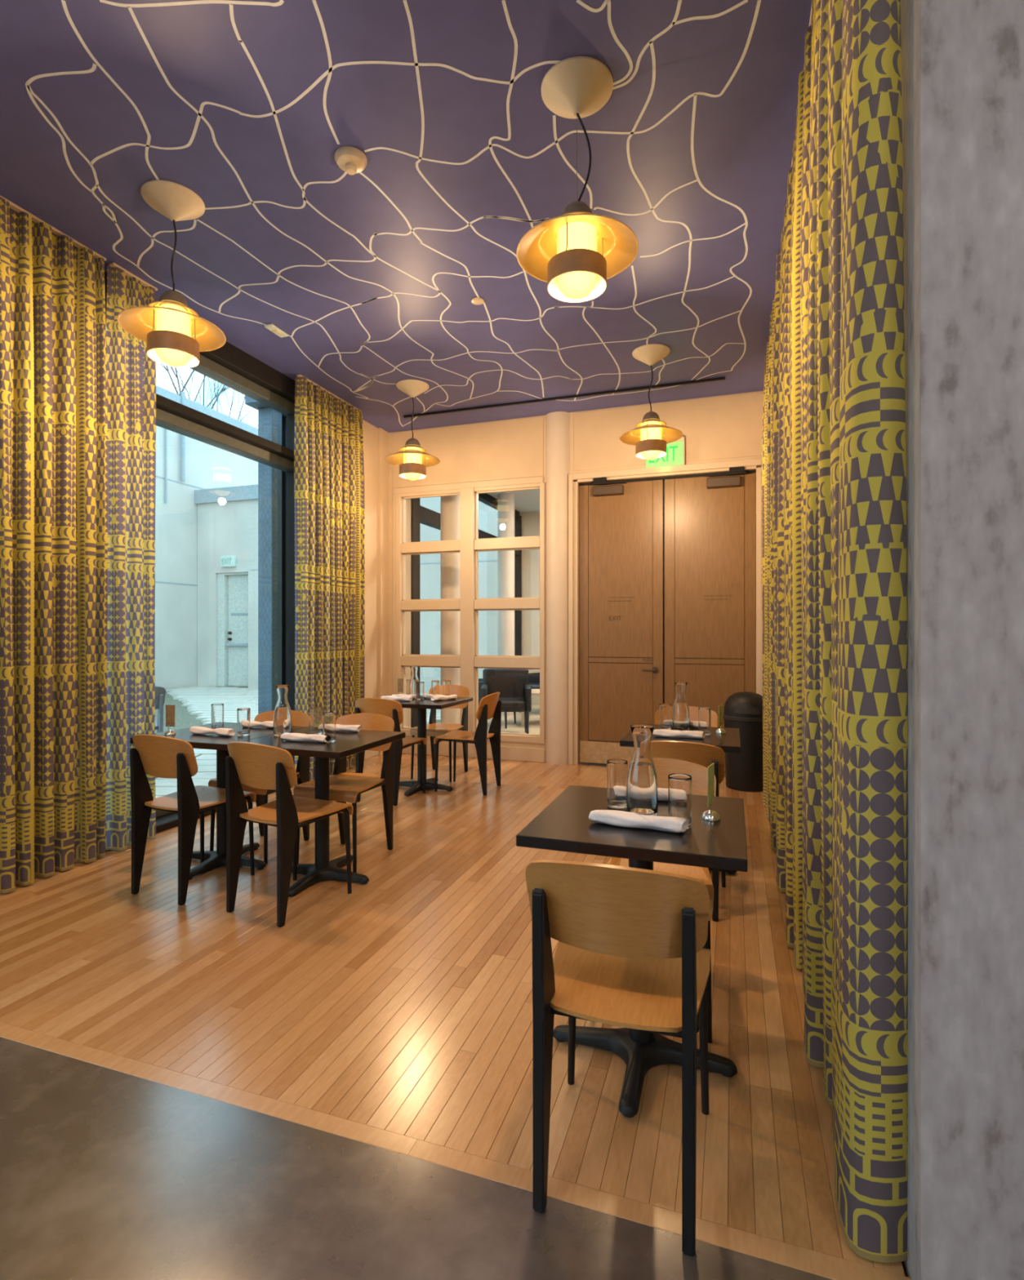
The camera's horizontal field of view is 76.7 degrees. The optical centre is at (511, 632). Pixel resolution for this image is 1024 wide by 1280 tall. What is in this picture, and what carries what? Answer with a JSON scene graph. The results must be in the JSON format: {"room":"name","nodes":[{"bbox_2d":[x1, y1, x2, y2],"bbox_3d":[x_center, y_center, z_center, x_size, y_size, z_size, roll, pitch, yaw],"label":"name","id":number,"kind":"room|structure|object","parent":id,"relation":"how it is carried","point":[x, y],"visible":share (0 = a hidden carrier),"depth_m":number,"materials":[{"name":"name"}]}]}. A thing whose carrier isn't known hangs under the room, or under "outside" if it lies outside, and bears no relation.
{"room":"restaurant dining room","nodes":[
{"label":"restaurant dining room","id":0,"kind":"room"},
{"bbox_2d":[362,419,410,754],"bbox_3d":[-2.157,-0.380,5.151,0.235,3.640,5.440,0,0,19],"label":"wall","id":1,"kind":"structure","parent":0,"point":[375,441],"depth_m":6.97,"materials":[{"name":"beige paint"}]},
{"bbox_2d":[104,271,294,851],"bbox_3d":[-2.214,-0.440,4.990,0.270,3.520,2.420,0,0,19],"label":"window","id":2,"kind":"structure","parent":1,"relation":"in","point":[228,365],"depth_m":5.20,"materials":[{"name":"brown metal"}]},
{"bbox_2d":[364,750,378,759],"bbox_3d":[-1.589,1.260,6.542,0.014,0.120,0.920,0,0,19],"label":"baseboard","id":3,"kind":"structure","parent":1,"relation":"attached to","point":[368,753],"depth_m":6.81,"materials":[{"name":"beige wood"}]},
{"bbox_2d":[410,493,521,727],"bbox_3d":[-0.597,-0.440,9.817,0.140,3.520,4.400,0,0,19],"label":"window","id":4,"kind":"structure","parent":1,"relation":"in","point":[419,514],"depth_m":7.99,"materials":[{"name":"brown metal"}]},
{"bbox_2d":[0,0,811,512],"bbox_3d":[1.647,-2.260,6.232,6.900,0.121,9.940,0,0,19],"label":"ceiling","id":5,"kind":"structure","parent":0,"point":[372,276],"depth_m":3.10,"materials":[{"name":"paint"}]},
{"bbox_2d":[0,195,107,893],"bbox_3d":[-2.622,-0.446,3.183,0.134,3.507,1.347,0,0,19],"label":"patterned curtain","id":6,"kind":"object","parent":5,"relation":"hanging from","point":[54,411],"visible":1,"depth_m":3.47,"materials":[{"name":"fabric"}]},
{"bbox_2d":[105,262,157,850],"bbox_3d":[-2.340,-0.446,4.001,0.093,3.507,0.327,0,0,19],"label":"patterned curtain","id":7,"kind":"object","parent":5,"relation":"hanging from","point":[131,373],"visible":0.81,"depth_m":3.98,"materials":[{"name":"fabric"}]},
{"bbox_2d":[117,179,226,368],"bbox_3d":[-1.721,-1.778,3.291,0.490,0.841,0.490,0,0,19],"label":"pendant lamp","id":8,"kind":"object","parent":5,"relation":"hanging from","point":[175,335],"visible":1,"depth_m":3.24,"materials":[{"name":"metal"}]},
{"bbox_2d":[264,324,288,337],"bbox_3d":[-1.710,-2.188,4.702,0.070,0.021,0.180,0,0,19],"label":"vent","id":9,"kind":"object","parent":5,"relation":"attached to","point":[271,327],"visible":1,"depth_m":4.68,"materials":[{"name":"beige plastic"}]},
{"bbox_2d":[293,374,364,784],"bbox_3d":[-1.667,-0.446,5.978,0.133,3.507,0.971,0,0,19],"label":"patterned curtain","id":10,"kind":"object","parent":5,"relation":"hanging from","point":[329,460],"visible":0.88,"depth_m":5.85,"materials":[{"name":"fabric"}]},
{"bbox_2d":[334,146,366,175],"bbox_3d":[-0.747,-2.166,3.001,0.146,0.068,0.146,0,0,19],"label":"smoke detector","id":11,"kind":"object","parent":5,"relation":"attached to","point":[350,160],"visible":1,"depth_m":2.97,"materials":[{"name":"beige plastic"}]},
{"bbox_2d":[384,379,439,479],"bbox_3d":[-0.886,-1.778,5.774,0.490,0.841,0.490,0,0,19],"label":"pendant lamp","id":12,"kind":"object","parent":5,"relation":"hanging from","point":[412,460],"visible":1,"depth_m":5.71,"materials":[{"name":"gold glass"}]},
{"bbox_2d":[471,297,484,305],"bbox_3d":[-0.228,-2.193,4.293,0.084,0.011,0.084,0,0,19],"label":"sprinkler cover","id":13,"kind":"object","parent":5,"relation":"attached to","point":[477,301],"visible":1,"depth_m":4.28,"materials":[{"name":"beige plastic"}]},
{"bbox_2d":[403,377,724,418],"bbox_3d":[0.370,-2.188,6.080,3.104,0.021,0.026,0,0,19],"label":"rail","id":14,"kind":"object","parent":5,"relation":"attached to","point":[719,378],"visible":1,"depth_m":6.01,"materials":[{"name":"metal"}]},
{"bbox_2d":[515,56,638,302],"bbox_3d":[0.262,-1.778,2.615,0.490,0.841,0.490,0,0,19],"label":"pendant lamp","id":15,"kind":"object","parent":5,"relation":"hanging from","point":[575,251],"visible":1,"depth_m":2.56,"materials":[{"name":"gold glass"}]},
{"bbox_2d":[619,343,683,459],"bbox_3d":[1.091,-1.778,5.080,0.490,0.841,0.490,0,0,19],"label":"pendant lamp","id":16,"kind":"object","parent":5,"relation":"hanging from","point":[650,438],"visible":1,"depth_m":5.02,"materials":[{"name":"gold glass"}]},
{"bbox_2d":[761,0,907,1262],"bbox_3d":[1.413,-0.446,3.272,0.143,3.507,4.106,0,0,19],"label":"patterned curtain","id":17,"kind":"object","parent":5,"relation":"hanging from","point":[834,578],"visible":1,"depth_m":1.41,"materials":[{"name":"fabric"}]},
{"bbox_2d":[0,752,910,1279],"bbox_3d":[-0.051,1.380,0.239,7.450,0.120,12.420,0,0,19],"label":"floor","id":18,"kind":"structure","parent":0,"point":[393,1013],"depth_m":1.88,"materials":[{"name":"brown wood"}]},
{"bbox_2d":[129,733,256,905],"bbox_3d":[-1.674,0.911,3.385,0.412,0.818,0.488,0,0,23],"label":"dining chair","id":19,"kind":"object","parent":18,"relation":"on","point":[153,755],"visible":0.94,"depth_m":3.23,"materials":[{"name":"brown wood"}]},
{"bbox_2d":[129,722,307,879],"bbox_3d":[-1.647,0.945,3.699,0.656,0.750,0.656,0,0,19],"label":"dining table","id":20,"kind":"object","parent":18,"relation":"on","point":[212,859],"visible":0.51,"depth_m":3.66,"materials":[{"name":"black laminate"}]},
{"bbox_2d":[164,705,176,735],"bbox_3d":[-1.898,0.487,3.594,0.056,0.165,0.056,0,0,7],"label":"holder","id":21,"kind":"object","parent":20,"relation":"on","point":[170,709],"visible":1,"depth_m":3.59,"materials":[{"name":"silver metal"}]},
{"bbox_2d":[189,726,235,736],"bbox_3d":[-1.662,0.548,3.587,0.282,0.041,0.065,0,0,19],"label":"napkin","id":22,"kind":"object","parent":20,"relation":"on","point":[193,730],"visible":1,"depth_m":3.57,"materials":[{"name":"fabric"}]},
{"bbox_2d":[211,703,223,728],"bbox_3d":[-1.727,0.496,3.794,0.068,0.148,0.068,0,0,19],"label":"drinking glass","id":23,"kind":"object","parent":20,"relation":"on","point":[217,709],"visible":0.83,"depth_m":3.77,"materials":[{"name":"clear glass"}]},
{"bbox_2d":[236,707,249,736],"bbox_3d":[-1.482,0.496,3.574,0.068,0.148,0.068,0,0,19],"label":"drinking glass","id":24,"kind":"object","parent":20,"relation":"on","point":[242,713],"visible":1,"depth_m":3.55,"materials":[{"name":"clear glass"}]},
{"bbox_2d":[249,720,273,728],"bbox_3d":[-1.501,0.548,3.859,0.252,0.041,0.065,0,0,11],"label":"napkin","id":25,"kind":"object","parent":20,"relation":"on","point":[268,724],"visible":0.62,"depth_m":3.84,"materials":[{"name":"fabric"}]},
{"bbox_2d":[208,710,310,863],"bbox_3d":[-1.519,0.911,3.965,0.412,0.818,0.488,0,0,17],"label":"dining chair","id":26,"kind":"object","parent":18,"relation":"on","point":[299,718],"visible":0.26,"depth_m":4.06,"materials":[{"name":"brown wood"}]},
{"bbox_2d":[225,741,353,927],"bbox_3d":[-1.093,0.911,3.158,0.412,0.818,0.488,0,0,27],"label":"dining chair","id":27,"kind":"object","parent":18,"relation":"on","point":[258,766],"visible":1,"depth_m":3.02,"materials":[{"name":"brown wood"}]},
{"bbox_2d":[241,726,405,897],"bbox_3d":[-1.023,0.945,3.486,0.656,0.750,0.656,0,0,19],"label":"dining table","id":28,"kind":"object","parent":18,"relation":"on","point":[346,744],"visible":0.7,"depth_m":3.45,"materials":[{"name":"black wood"}]},
{"bbox_2d":[273,684,291,736],"bbox_3d":[-1.267,0.431,3.575,0.097,0.276,0.097,0,0,19],"label":"carafe","id":29,"kind":"object","parent":28,"relation":"on","point":[282,713],"visible":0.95,"depth_m":3.54,"materials":[{"name":"clear glass"}]},
{"bbox_2d":[280,733,327,742],"bbox_3d":[-1.075,0.549,3.372,0.272,0.040,0.059,0,0,16],"label":"napkin","id":30,"kind":"object","parent":28,"relation":"on","point":[286,736],"visible":1,"depth_m":3.35,"materials":[{"name":"fabric"}]},
{"bbox_2d":[310,706,322,734],"bbox_3d":[-1.093,0.496,3.615,0.068,0.148,0.068,0,0,19],"label":"drinking glass","id":31,"kind":"object","parent":28,"relation":"on","point":[316,713],"visible":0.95,"depth_m":3.59,"materials":[{"name":"clear glass"}]},
{"bbox_2d":[322,712,336,742],"bbox_3d":[-0.950,0.496,3.366,0.068,0.148,0.068,0,0,19],"label":"drinking glass","id":32,"kind":"object","parent":28,"relation":"on","point":[328,718],"visible":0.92,"depth_m":3.34,"materials":[{"name":"clear glass"}]},
{"bbox_2d":[335,724,361,732],"bbox_3d":[-0.986,0.548,3.711,0.252,0.041,0.059,0,0,13],"label":"napkin","id":33,"kind":"object","parent":28,"relation":"on","point":[352,728],"visible":0.59,"depth_m":3.68,"materials":[{"name":"fabric"}]},
{"bbox_2d":[293,712,394,872],"bbox_3d":[-0.960,0.911,3.797,0.412,0.818,0.488,0,0,19],"label":"dining chair","id":34,"kind":"object","parent":18,"relation":"on","point":[344,787],"visible":0.67,"depth_m":3.88,"materials":[{"name":"brown wood"}]},
{"bbox_2d":[355,697,426,805],"bbox_3d":[-0.976,0.911,5.168,0.412,0.818,0.488,0,0,20],"label":"dining chair","id":35,"kind":"object","parent":18,"relation":"on","point":[391,708],"visible":0.59,"depth_m":4.96,"materials":[{"name":"brown wood"}]},
{"bbox_2d":[395,696,472,795],"bbox_3d":[-0.760,0.945,5.462,0.660,0.750,0.660,0,0,19],"label":"dining table","id":36,"kind":"object","parent":18,"relation":"on","point":[421,705],"visible":0.73,"depth_m":5.42,"materials":[{"name":"black laminate"}]},
{"bbox_2d":[380,695,413,701],"bbox_3d":[-0.956,0.549,5.365,0.272,0.040,0.059,0,0,15],"label":"napkin","id":37,"kind":"object","parent":36,"relation":"on","point":[388,697],"visible":0.91,"depth_m":5.34,"materials":[{"name":"fabric"}]},
{"bbox_2d":[397,678,403,693],"bbox_3d":[-0.970,0.487,5.634,0.056,0.165,0.056,0,0,-1],"label":"drinking glass","id":38,"kind":"object","parent":36,"relation":"on","point":[400,681],"visible":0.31,"depth_m":5.63,"materials":[{"name":"clear glass"}]},
{"bbox_2d":[391,693,415,698],"bbox_3d":[-0.928,0.547,5.523,0.212,0.043,0.061,0,0,-1],"label":"napkin","id":39,"kind":"object","parent":36,"relation":"on","point":[398,695],"visible":0.54,"depth_m":5.50,"materials":[{"name":"fabric"}]},
{"bbox_2d":[405,680,409,694],"bbox_3d":[-0.902,0.496,5.727,0.068,0.148,0.068,0,0,19],"label":"drinking glass","id":40,"kind":"object","parent":36,"relation":"on","point":[406,681],"visible":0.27,"depth_m":5.70,"materials":[{"name":"white"}]},
{"bbox_2d":[408,666,418,698],"bbox_3d":[-0.843,0.431,5.590,0.097,0.276,0.097,0,0,19],"label":"carafe","id":41,"kind":"object","parent":36,"relation":"on","point":[414,678],"visible":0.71,"depth_m":5.56,"materials":[{"name":"clear glass"}]},
{"bbox_2d":[416,681,423,699],"bbox_3d":[-0.777,0.496,5.473,0.068,0.148,0.068,0,0,19],"label":"drinking glass","id":42,"kind":"object","parent":36,"relation":"on","point":[420,685],"visible":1,"depth_m":5.44,"materials":[{"name":"white"}]},
{"bbox_2d":[423,693,442,697],"bbox_3d":[-0.672,0.549,5.532,0.212,0.040,0.064,0,0,29],"label":"napkin","id":43,"kind":"object","parent":36,"relation":"on","point":[425,695],"visible":0.65,"depth_m":5.53,"materials":[{"name":"fabric"}]},
{"bbox_2d":[431,680,439,694],"bbox_3d":[-0.665,0.496,5.614,0.068,0.148,0.068,0,0,19],"label":"drinking glass","id":44,"kind":"object","parent":36,"relation":"on","point":[434,684],"visible":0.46,"depth_m":5.59,"materials":[{"name":"white"}]},
{"bbox_2d":[431,694,457,701],"bbox_3d":[-0.566,0.548,5.422,0.252,0.043,0.061,0,0,-43],"label":"napkin","id":45,"kind":"object","parent":36,"relation":"on","point":[443,697],"visible":1,"depth_m":5.40,"materials":[{"name":"fabric"}]},
{"bbox_2d":[442,680,450,695],"bbox_3d":[-0.570,0.496,5.645,0.068,0.148,0.068,0,0,19],"label":"drinking glass","id":46,"kind":"object","parent":36,"relation":"on","point":[446,683],"visible":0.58,"depth_m":5.62,"materials":[{"name":"white"}]},
{"bbox_2d":[409,684,469,782],"bbox_3d":[-0.651,0.911,5.983,0.412,0.818,0.488,0,0,18],"label":"dining chair","id":47,"kind":"object","parent":18,"relation":"on","point":[433,729],"visible":0.61,"depth_m":6.08,"materials":[{"name":"brown wood"}]},
{"bbox_2d":[433,692,501,795],"bbox_3d":[-0.353,0.911,5.466,0.488,0.818,0.412,0,0,19],"label":"dining chair","id":48,"kind":"object","parent":18,"relation":"on","point":[487,708],"visible":1,"depth_m":5.36,"materials":[{"name":"brown wood"}]},
{"bbox_2d":[546,411,568,764],"bbox_3d":[0.483,-0.440,6.591,0.284,3.520,0.284,0,0,19],"label":"round column","id":49,"kind":"structure","parent":18,"relation":"on","point":[557,422],"depth_m":6.46,"materials":[{"name":"paint"}]},
{"bbox_2d":[524,859,710,1256],"bbox_3d":[0.282,0.911,1.621,0.412,0.818,0.488,0,0,18],"label":"dining chair","id":50,"kind":"object","parent":18,"relation":"on","point":[630,953],"visible":1,"depth_m":1.46,"materials":[{"name":"brown wood"}]},
{"bbox_2d":[515,785,747,1117],"bbox_3d":[0.402,0.945,2.018,0.612,0.750,0.632,0,0,19],"label":"dining table","id":51,"kind":"object","parent":18,"relation":"on","point":[564,824],"visible":0.78,"depth_m":1.89,"materials":[{"name":"black laminate"}]},
{"bbox_2d":[606,759,627,808],"bbox_3d":[0.345,0.496,2.120,0.068,0.148,0.068,0,0,19],"label":"drinking glass","id":52,"kind":"object","parent":51,"relation":"on","point":[616,769],"visible":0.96,"depth_m":2.09,"materials":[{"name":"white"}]},
{"bbox_2d":[588,809,688,832],"bbox_3d":[0.366,0.549,1.888,0.282,0.040,0.059,0,0,23],"label":"napkin","id":53,"kind":"object","parent":51,"relation":"on","point":[612,817],"visible":1,"depth_m":1.86,"materials":[{"name":"fabric"}]},
{"bbox_2d":[626,724,657,816],"bbox_3d":[0.407,0.431,2.022,0.097,0.276,0.097,0,0,19],"label":"carafe","id":54,"kind":"object","parent":51,"relation":"on","point":[642,784],"visible":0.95,"depth_m":1.99,"materials":[{"name":"clear glass"}]},
{"bbox_2d":[657,787,667,801],"bbox_3d":[0.472,0.548,2.200,0.262,0.043,0.062,0,0,13],"label":"napkin","id":55,"kind":"object","parent":51,"relation":"on","point":[662,793],"visible":0.18,"depth_m":2.17,"materials":[{"name":"fabric"}]},
{"bbox_2d":[667,773,691,828],"bbox_3d":[0.493,0.496,1.901,0.068,0.148,0.068,0,0,19],"label":"drinking glass","id":56,"kind":"object","parent":51,"relation":"on","point":[679,785],"visible":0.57,"depth_m":1.87,"materials":[{"name":"white"}]},
{"bbox_2d":[701,762,719,822],"bbox_3d":[0.606,0.487,1.972,0.056,0.165,0.056,0,0,-16],"label":"holder","id":57,"kind":"object","parent":51,"relation":"on","point":[712,815],"visible":1,"depth_m":1.96,"materials":[{"name":"silver metal"}]},
{"bbox_2d":[605,757,715,1043],"bbox_3d":[0.528,0.911,2.364,0.412,0.818,0.488,0,0,18],"label":"dining chair","id":58,"kind":"object","parent":18,"relation":"on","point":[664,766],"visible":0.17,"depth_m":2.45,"materials":[{"name":"brown wood"}]},
{"bbox_2d":[619,724,740,874],"bbox_3d":[0.958,0.945,3.625,0.600,0.750,0.660,0,0,19],"label":"dining table","id":59,"kind":"object","parent":18,"relation":"on","point":[729,742],"visible":0.08,"depth_m":3.45,"materials":[{"name":"black laminate"}]},
{"bbox_2d":[659,703,671,729],"bbox_3d":[0.899,0.496,3.793,0.068,0.148,0.068,0,0,19],"label":"drinking glass","id":60,"kind":"object","parent":59,"relation":"on","point":[664,708],"visible":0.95,"depth_m":3.77,"materials":[{"name":"white"}]},
{"bbox_2d":[652,728,704,738],"bbox_3d":[0.900,0.549,3.496,0.272,0.040,0.060,0,0,18],"label":"napkin","id":61,"kind":"object","parent":59,"relation":"on","point":[656,732],"visible":1,"depth_m":3.47,"materials":[{"name":"fabric"}]},
{"bbox_2d":[671,681,688,730],"bbox_3d":[0.988,0.431,3.784,0.097,0.276,0.097,0,0,19],"label":"carafe","id":62,"kind":"object","parent":59,"relation":"on","point":[680,714],"visible":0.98,"depth_m":3.75,"materials":[{"name":"clear glass"}]},
{"bbox_2d":[671,720,698,728],"bbox_3d":[1.040,0.548,3.866,0.262,0.041,0.061,0,0,17],"label":"napkin","id":63,"kind":"object","parent":59,"relation":"on","point":[693,724],"visible":0.2,"depth_m":3.83,"materials":[{"name":"fabric"}]},
{"bbox_2d":[697,706,711,735],"bbox_3d":[1.074,0.496,3.606,0.068,0.148,0.068,0,0,19],"label":"drinking glass","id":64,"kind":"object","parent":59,"relation":"on","point":[704,713],"visible":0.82,"depth_m":3.58,"materials":[{"name":"white"}]},
{"bbox_2d":[715,705,725,733],"bbox_3d":[1.179,0.492,3.655,0.056,0.155,0.056,0,0,0],"label":"holder","id":65,"kind":"object","parent":59,"relation":"on","point":[720,731],"visible":1,"depth_m":3.64,"materials":[{"name":"silver metal"}]},
{"bbox_2d":[654,706,717,727],"bbox_3d":[1.110,0.911,4.189,0.412,0.818,0.488,0,0,20],"label":"dining chair","id":66,"kind":"object","parent":18,"relation":"on","point":[693,711],"visible":0.08,"depth_m":4.38,"materials":[{"name":"brown wood"}]},
{"bbox_2d":[649,740,725,921],"bbox_3d":[0.843,0.911,3.206,0.412,0.818,0.488,0,0,20],"label":"dining chair","id":67,"kind":"object","parent":18,"relation":"on","point":[703,754],"visible":0.23,"depth_m":2.97,"materials":[{"name":"brown wood"}]},
{"bbox_2d":[722,691,762,791],"bbox_3d":[1.998,0.914,5.508,0.384,0.811,0.388,0,0,19],"label":"waste bin","id":68,"kind":"object","parent":18,"relation":"on","point":[743,710],"visible":0.79,"depth_m":5.35,"materials":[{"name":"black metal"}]},
{"bbox_2d":[519,511,539,704],"bbox_3d":[3.242,-0.440,10.913,6.900,3.520,0.150,0,0,19],"label":"wall","id":69,"kind":"structure","parent":0,"point":[530,520],"depth_m":11.82,"materials":[{"name":"beige paint"}]},
{"bbox_2d":[388,391,763,762],"bbox_3d":[0.507,-0.440,6.568,3.965,3.520,0.138,0,0,19],"label":"wall","id":70,"kind":"structure","parent":0,"point":[723,428],"depth_m":6.48,"materials":[{"name":"beige paint"}]},
{"bbox_2d":[392,475,544,743],"bbox_3d":[-0.472,-0.200,6.880,1.730,2.760,0.140,0,0,19],"label":"window","id":71,"kind":"structure","parent":70,"relation":"in","point":[469,544],"depth_m":6.82,"materials":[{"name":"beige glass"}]},
{"bbox_2d":[401,741,544,762],"bbox_3d":[-0.514,1.250,6.840,1.785,0.140,0.022,0,0,19],"label":"baseboard","id":72,"kind":"structure","parent":70,"relation":"attached to","point":[507,753],"depth_m":6.69,"materials":[{"name":"beige wood"}]},
{"bbox_2d":[568,458,762,772],"bbox_3d":[1.472,-0.128,6.204,1.875,2.895,0.165,0,0,19],"label":"door","id":73,"kind":"structure","parent":70,"relation":"in","point":[664,562],"depth_m":6.23,"materials":[{"name":"brown wood"}]},
{"bbox_2d":[645,436,684,467],"bbox_3d":[1.446,-1.698,6.135,0.371,0.255,0.077,0,0,19],"label":"exit sign","id":74,"kind":"object","parent":70,"relation":"attached to","point":[675,451],"visible":0.6,"depth_m":6.09,"materials":[{"name":"green plastic"}]},
{"bbox_2d":[487,704,724,773],"bbox_3d":[2.530,1.380,8.514,6.700,0.120,4.850,0,0,19],"label":"floor","id":75,"kind":"structure","parent":0,"point":[534,715],"depth_m":9.33,"materials":[{"name":"brown wood"}]},
{"bbox_2d":[440,495,460,724],"bbox_3d":[-0.739,-0.440,7.911,0.270,3.520,0.270,0,0,19],"label":"wall","id":76,"kind":"structure","parent":75,"relation":"on","point":[450,506],"depth_m":7.79,"materials":[{"name":"paint"}]},
{"bbox_2d":[478,678,515,728],"bbox_3d":[-0.279,0.900,9.183,0.610,0.840,0.620,0,0,14],"label":"armchair","id":77,"kind":"object","parent":75,"relation":"on","point":[480,680],"visible":0.11,"depth_m":8.90,"materials":[{"name":"black leather"}]},
{"bbox_2d":[497,492,514,715],"bbox_3d":[-0.094,-0.440,10.332,0.270,3.520,0.270,0,0,19],"label":"round column","id":78,"kind":"structure","parent":75,"relation":"on","point":[505,501],"depth_m":10.22,"materials":[{"name":"paint"}]},
{"bbox_2d":[480,668,531,733],"bbox_3d":[-0.076,0.900,8.238,0.620,0.840,0.610,0,0,-1],"label":"armchair","id":79,"kind":"object","parent":75,"relation":"on","point":[515,695],"visible":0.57,"depth_m":8.45,"materials":[{"name":"black leather"}]},
{"bbox_2d":[519,672,539,712],"bbox_3d":[0.515,0.900,10.623,0.610,0.840,0.620,0,0,-41],"label":"armchair","id":80,"kind":"object","parent":75,"relation":"on","point":[533,677],"visible":0.06,"depth_m":10.77,"materials":[{"name":"black leather"}]},
{"bbox_2d":[521,688,539,726],"bbox_3d":[0.441,1.085,9.358,0.640,0.470,0.640,0,0,2],"label":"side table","id":81,"kind":"object","parent":75,"relation":"on","point":[534,691],"visible":0.1,"depth_m":9.07,"materials":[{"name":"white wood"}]},
{"bbox_2d":[900,0,1023,1279],"bbox_3d":[2.359,-0.520,0.808,3.255,3.920,0.170,0,0,19],"label":"wall pier","id":82,"kind":"object","parent":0,"point":[962,60],"visible":1,"depth_m":1.23,"materials":[{"name":"grey paint"}]},
{"label":"outside","id":83,"kind":"structure","parent":0,"visible":0},
{"bbox_2d":[155,686,439,733],"bbox_3d":[-15.756,1.435,21.741,36.150,0.170,59.000,0,0,19],"label":"ground","id":84,"kind":"structure","parent":83,"point":[183,719],"depth_m":10.38,"materials":[{"name":"grey concrete"}]},
{"bbox_2d":[156,362,227,408],"bbox_3d":[-9.866,-6.635,21.552,6.627,16.130,6.408,0,0,1],"label":"bare tree","id":85,"kind":"object","parent":84,"relation":"on","point":[223,388],"visible":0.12,"depth_m":21.63,"materials":[{"name":"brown plant"}]},
{"bbox_2d":[179,369,228,407],"bbox_3d":[-10.467,-5.472,17.919,8.574,13.802,5.644,0,0,-28],"label":"bare tree","id":86,"kind":"object","parent":84,"relation":"on","point":[191,374],"visible":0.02,"depth_m":19.26,"materials":[{"name":"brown plant"}]},
{"bbox_2d":[155,385,257,689],"bbox_3d":[-9.360,-2.130,11.639,0.675,7.100,16.000,0,0,19],"label":"wall","id":87,"kind":"structure","parent":84,"relation":"on","point":[184,464],"depth_m":15.35,"materials":[{"name":"paint"}]},
{"bbox_2d":[157,363,257,427],"bbox_3d":[-12.560,-7.562,27.637,5.225,17.990,6.623,0,0,39],"label":"bare tree","id":88,"kind":"object","parent":84,"relation":"on","point":[157,363],"visible":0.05,"depth_m":27.78,"materials":[{"name":"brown plant"}]},
{"bbox_2d":[155,686,439,798],"bbox_3d":[-5.384,1.335,9.331,8.510,0.037,11.193,0,0,19],"label":"paving","id":89,"kind":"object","parent":84,"relation":"on","point":[199,700],"visible":0.22,"depth_m":10.99,"materials":[{"name":"stone"}]},
{"bbox_2d":[155,685,165,733],"bbox_3d":[-3.486,0.911,5.981,0.433,0.859,0.512,0,0,-41],"label":"patio chair","id":90,"kind":"object","parent":89,"relation":"on","point":[160,692],"visible":0.23,"depth_m":5.93,"materials":[{"name":"silver metal"}]},
{"bbox_2d":[244,395,286,714],"bbox_3d":[-2.345,-0.480,6.546,0.260,3.660,0.720,0,0,19],"label":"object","id":91,"kind":"object","parent":89,"relation":"on","point":[272,424],"visible":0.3,"depth_m":6.35,"materials":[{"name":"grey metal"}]},
{"bbox_2d":[194,484,497,693],"bbox_3d":[-3.529,-1.020,14.946,8.520,4.880,1.180,0,0,19],"label":"wall","id":92,"kind":"structure","parent":84,"relation":"on","point":[228,517],"depth_m":15.31,"materials":[{"name":"paint"}]},
{"bbox_2d":[220,555,235,567],"bbox_3d":[-6.776,-1.690,15.463,0.400,0.260,0.096,0,0,19],"label":"exit sign","id":93,"kind":"object","parent":92,"relation":"attached to","point":[225,561],"visible":1,"depth_m":15.41,"materials":[{"name":"white plastic"}]},
{"bbox_2d":[217,572,248,686],"bbox_3d":[-6.660,-0.055,15.632,0.970,2.750,0.200,0,0,19],"label":"door","id":94,"kind":"structure","parent":92,"relation":"in","point":[232,588],"depth_m":15.65,"materials":[{"name":"paint"}]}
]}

